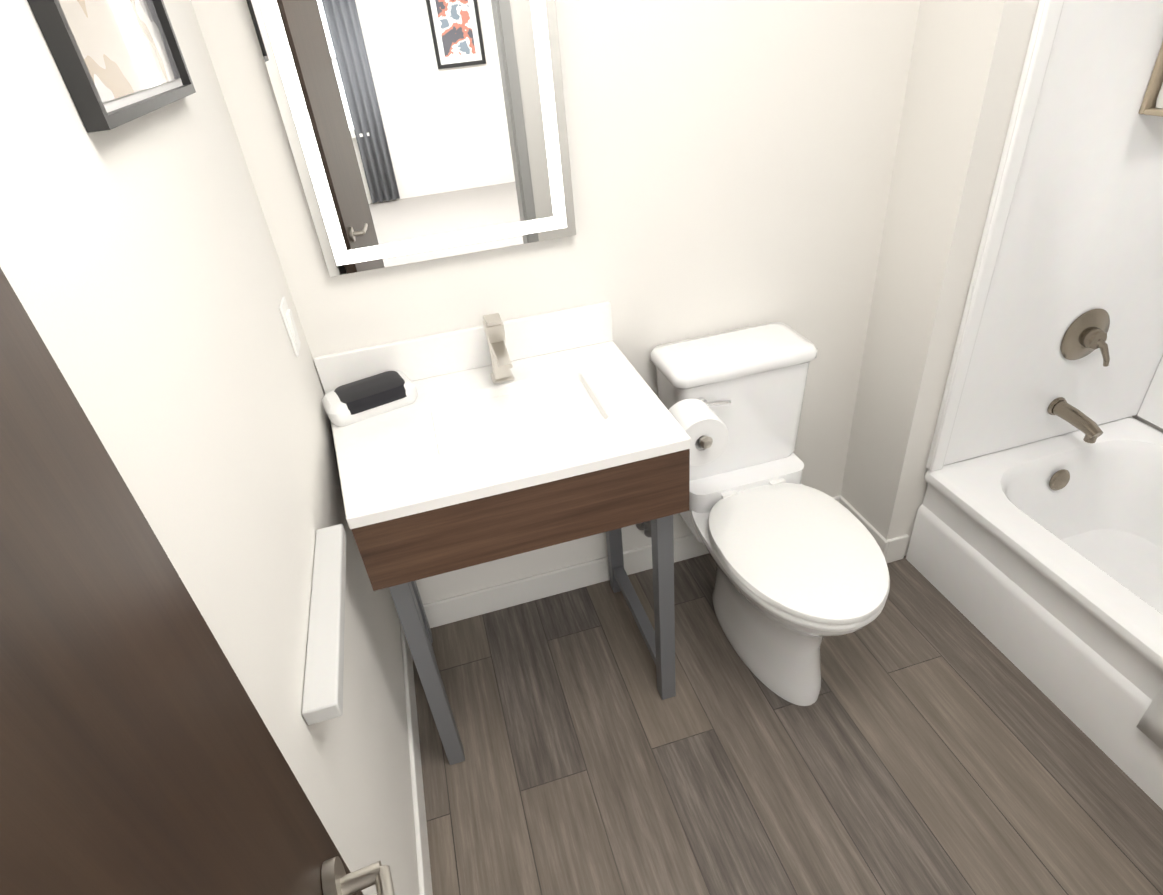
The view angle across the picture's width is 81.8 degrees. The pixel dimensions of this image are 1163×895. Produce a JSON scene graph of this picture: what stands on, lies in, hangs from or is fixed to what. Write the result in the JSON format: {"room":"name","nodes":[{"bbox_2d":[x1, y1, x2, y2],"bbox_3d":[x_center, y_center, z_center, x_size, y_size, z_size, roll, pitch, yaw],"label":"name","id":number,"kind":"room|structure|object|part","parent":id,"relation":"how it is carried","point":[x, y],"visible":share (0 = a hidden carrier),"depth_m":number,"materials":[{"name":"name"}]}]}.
{"room":"bathroom","nodes":[
{"label":"bathroom","id":0,"kind":"room"},
{"bbox_2d":[0,0,1162,894],"bbox_3d":[0.783,-0.171,0.916,2.682,2.487,2.235,-13,34,-10],"label":"wall","id":1,"kind":"structure","parent":0,"point":[819,174],"depth_m":1.53,"materials":[{"name":"paint"}]},
{"bbox_2d":[27,0,195,132],"bbox_3d":[-0.572,-0.640,0.727,0.022,0.493,0.448,-13,34,-10],"label":"picture frame","id":2,"kind":"object","parent":1,"relation":"attached to","point":[58,35],"visible":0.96,"depth_m":0.67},
{"bbox_2d":[103,2,182,112],"bbox_3d":[-0.578,-0.639,0.726,0.010,0.469,0.424,-13,34,-10],"label":"mat","id":3,"kind":"object","parent":2,"relation":"in","point":[119,102],"visible":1,"depth_m":0.83,"materials":[{"name":"white paper"}]},
{"bbox_2d":[58,0,179,102],"bbox_3d":[-0.572,-0.640,0.727,0.002,0.449,0.404,-13,34,-10],"label":"framed print","id":4,"kind":"object","parent":3,"relation":"attached to","point":[123,46],"visible":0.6,"depth_m":0.80},
{"bbox_2d":[0,267,362,894],"bbox_3d":[-0.154,0.506,0.321,0.042,2.170,0.800,-16,35,-15],"label":"door leaf","id":5,"kind":"structure","parent":1,"relation":"in","point":[140,753],"depth_m":0.37,"materials":[{"name":"brown wood"}]},
{"bbox_2d":[321,856,394,894],"bbox_3d":[-0.200,0.446,0.622,0.072,0.056,0.144,-13,34,-10],"label":"door handle","id":6,"kind":"object","parent":5,"relation":"attached to","point":[336,879],"depth_m":0.65,"materials":[{"name":"silver metal"}]},
{"bbox_2d":[279,296,300,355],"bbox_3d":[-0.627,-0.263,1.454,0.012,0.112,0.074,-13,34,-10],"label":"light switch","id":7,"kind":"object","parent":1,"relation":"attached to","point":[287,317],"visible":0.96,"depth_m":1.44,"materials":[{"name":"white plastic"}]},
{"bbox_2d":[302,524,345,724],"bbox_3d":[-0.420,0.269,1.112,0.049,0.030,0.416,-13,34,-10],"label":"ledge shelf","id":8,"kind":"object","parent":1,"relation":"attached to","point":[323,689],"visible":1,"depth_m":1.05,"materials":[{"name":"white wood"}]},
{"bbox_2d":[246,0,575,276],"bbox_3d":[-0.336,-0.828,1.359,0.589,0.882,0.025,-13,34,-10],"label":"led mirror","id":9,"kind":"object","parent":1,"relation":"attached to","point":[420,130],"visible":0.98,"depth_m":1.43,"materials":[{"name":"clear glass"}]},
{"bbox_2d":[400,622,432,894],"bbox_3d":[-0.301,1.083,1.360,0.012,0.105,2.015,-13,34,-10],"label":"baseboard","id":10,"kind":"structure","parent":1,"relation":"attached to","point":[421,836],"depth_m":1.70,"materials":[{"name":"white wood"}]},
{"bbox_2d":[314,301,612,398],"bbox_3d":[-0.286,-0.257,1.743,0.763,0.110,0.016,-13,34,-10],"label":"backsplash","id":11,"kind":"structure","parent":1,"relation":"attached to","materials":[{"name":"white ceramic"}]},
{"bbox_2d":[423,495,851,627],"bbox_3d":[0.199,0.390,2.318,1.561,0.105,0.016,-13,34,-10],"label":"baseboard","id":12,"kind":"structure","parent":1,"relation":"attached to","point":[505,595],"depth_m":2.25,"materials":[{"name":"white wood"}]},
{"bbox_2d":[926,0,1162,470],"bbox_3d":[1.598,-0.250,1.123,0.810,1.496,1.539,-13,34,-10],"label":"panels","id":13,"kind":"object","parent":1,"relation":"attached to","point":[1072,229],"visible":1,"depth_m":1.77,"materials":[{"name":"plastic"}]},
{"bbox_2d":[1047,397,1102,442],"bbox_3d":[1.492,-0.082,2.021,0.062,0.079,0.157,-13,34,-10],"label":"tub spout","id":14,"kind":"object","parent":13,"relation":"attached to","point":[1087,426],"visible":1,"depth_m":2.01,"materials":[{"name":"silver metal"}]},
{"bbox_2d":[1061,309,1109,366],"bbox_3d":[1.470,-0.309,1.927,0.160,0.167,0.064,-13,34,-10],"label":"shower valve","id":15,"kind":"object","parent":13,"relation":"attached to","point":[1085,334],"visible":1,"depth_m":1.92,"materials":[{"name":"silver metal"}]},
{"bbox_2d":[1139,42,1162,116],"bbox_3d":[1.467,-0.902,1.550,0.280,0.214,0.065,-13,34,-10],"label":"dispenser","id":16,"kind":"object","parent":13,"relation":"attached to","point":[1152,103],"visible":1,"depth_m":1.57,"materials":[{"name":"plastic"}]},
{"bbox_2d":[412,553,1162,894],"bbox_3d":[0.895,0.900,1.632,2.682,0.100,2.235,-13,34,-10],"label":"floor","id":17,"kind":"structure","parent":0,"point":[932,739],"depth_m":1.72,"materials":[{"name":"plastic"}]},
{"bbox_2d":[314,301,690,764],"bbox_3d":[-0.178,0.226,1.761,0.763,1.060,0.544,-13,34,-10],"label":"bathroom vanity","id":18,"kind":"object","parent":17,"relation":"on","point":[498,438],"visible":1,"depth_m":1.49,"materials":[{"name":"white stone"}]},
{"bbox_2d":[322,371,417,426],"bbox_3d":[-0.512,-0.125,1.624,0.212,0.060,0.118,-22,37,-23],"label":"folded washcloth","id":19,"kind":"object","parent":18,"relation":"on","point":[363,399],"visible":1,"depth_m":1.59,"materials":[{"name":"fabric"}]},
{"bbox_2d":[482,312,514,383],"bbox_3d":[-0.196,-0.223,1.628,0.054,0.166,0.145,-13,34,-10],"label":"faucet","id":20,"kind":"object","parent":18,"relation":"on","point":[502,372],"depth_m":1.62,"materials":[{"name":"silver metal"}]},
{"bbox_2d":[327,339,690,529],"bbox_3d":[-0.205,-0.034,1.587,0.763,0.100,0.544,-13,34,-10],"label":"countertop sink","id":21,"kind":"object","parent":18,"relation":"in","point":[573,426],"depth_m":1.45,"materials":[{"name":"white ceramic"}]},
{"bbox_2d":[669,399,727,465],"bbox_3d":[0.260,-0.041,1.603,0.140,0.130,0.176,-13,34,-10],"label":"toilet paper roll","id":22,"kind":"object","parent":18,"relation":"attached to","point":[702,424],"visible":0.69,"depth_m":1.55,"materials":[{"name":"white paper"}]},
{"bbox_3d":[0.236,-0.044,1.592,0.092,0.048,0.176,-13,34,-10],"label":"toilet paper holder arm","id":23,"kind":"part","parent":22,"relation":"part of"},
{"bbox_2d":[636,322,889,705],"bbox_3d":[0.489,0.226,1.839,0.484,0.858,0.782,-13,34,-10],"label":"toilet","id":24,"kind":"object","parent":17,"relation":"on","point":[802,571],"visible":0.83,"depth_m":1.80,"materials":[{"name":"ceramic"}]},
{"bbox_3d":[0.348,-0.122,1.775,0.090,0.028,0.031,-13,34,-10],"label":"flush lever","id":25,"kind":"part","parent":24,"relation":"part of","materials":[{"name":"silver metal"}]},
{"bbox_3d":[0.428,-0.110,1.940,0.392,0.313,0.190,-13,34,-10],"label":"tank","id":26,"kind":"part","parent":24,"relation":"part of","materials":[{"name":"ceramic"}]},
{"bbox_3d":[0.413,-0.259,1.840,0.416,0.044,0.212,-13,34,-10],"label":"tank lid","id":27,"kind":"part","parent":24,"relation":"part of","materials":[{"name":"ceramic"}]},
{"bbox_3d":[0.556,0.274,1.729,0.388,0.024,0.514,-13,34,-10],"label":"seat","id":28,"kind":"part","parent":24,"relation":"part of","materials":[{"name":"white plastic"}]},
{"bbox_3d":[0.553,0.249,1.715,0.392,0.032,0.523,-13,34,-10],"label":"seat lid","id":29,"kind":"part","parent":24,"relation":"part of","materials":[{"name":"white plastic"}]},
{"bbox_2d":[906,417,1162,809],"bbox_3d":[1.672,0.525,1.644,0.798,0.375,1.524,-13,34,-10],"label":"bathtub","id":30,"kind":"object","parent":17,"relation":"on","point":[1031,575],"visible":0.98,"depth_m":1.94,"materials":[{"name":"ceramic"}]},
{"bbox_2d":[1049,469,1069,490],"bbox_3d":[1.496,0.103,2.098,0.074,0.073,0.019,-13,34,-10],"label":"overflow drain cover","id":31,"kind":"object","parent":30,"relation":"attached to","point":[1059,479],"visible":1,"depth_m":2.09,"materials":[{"name":"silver metal"}]},
{"bbox_2d":[1136,685,1162,749],"bbox_3d":[1.400,0.591,1.356,0.172,0.293,0.330,-13,34,-10],"label":"bath mat","id":32,"kind":"object","parent":30,"relation":"on","point":[1150,725],"visible":1,"depth_m":1.51,"materials":[{"name":"grey fabric"}]}
]}

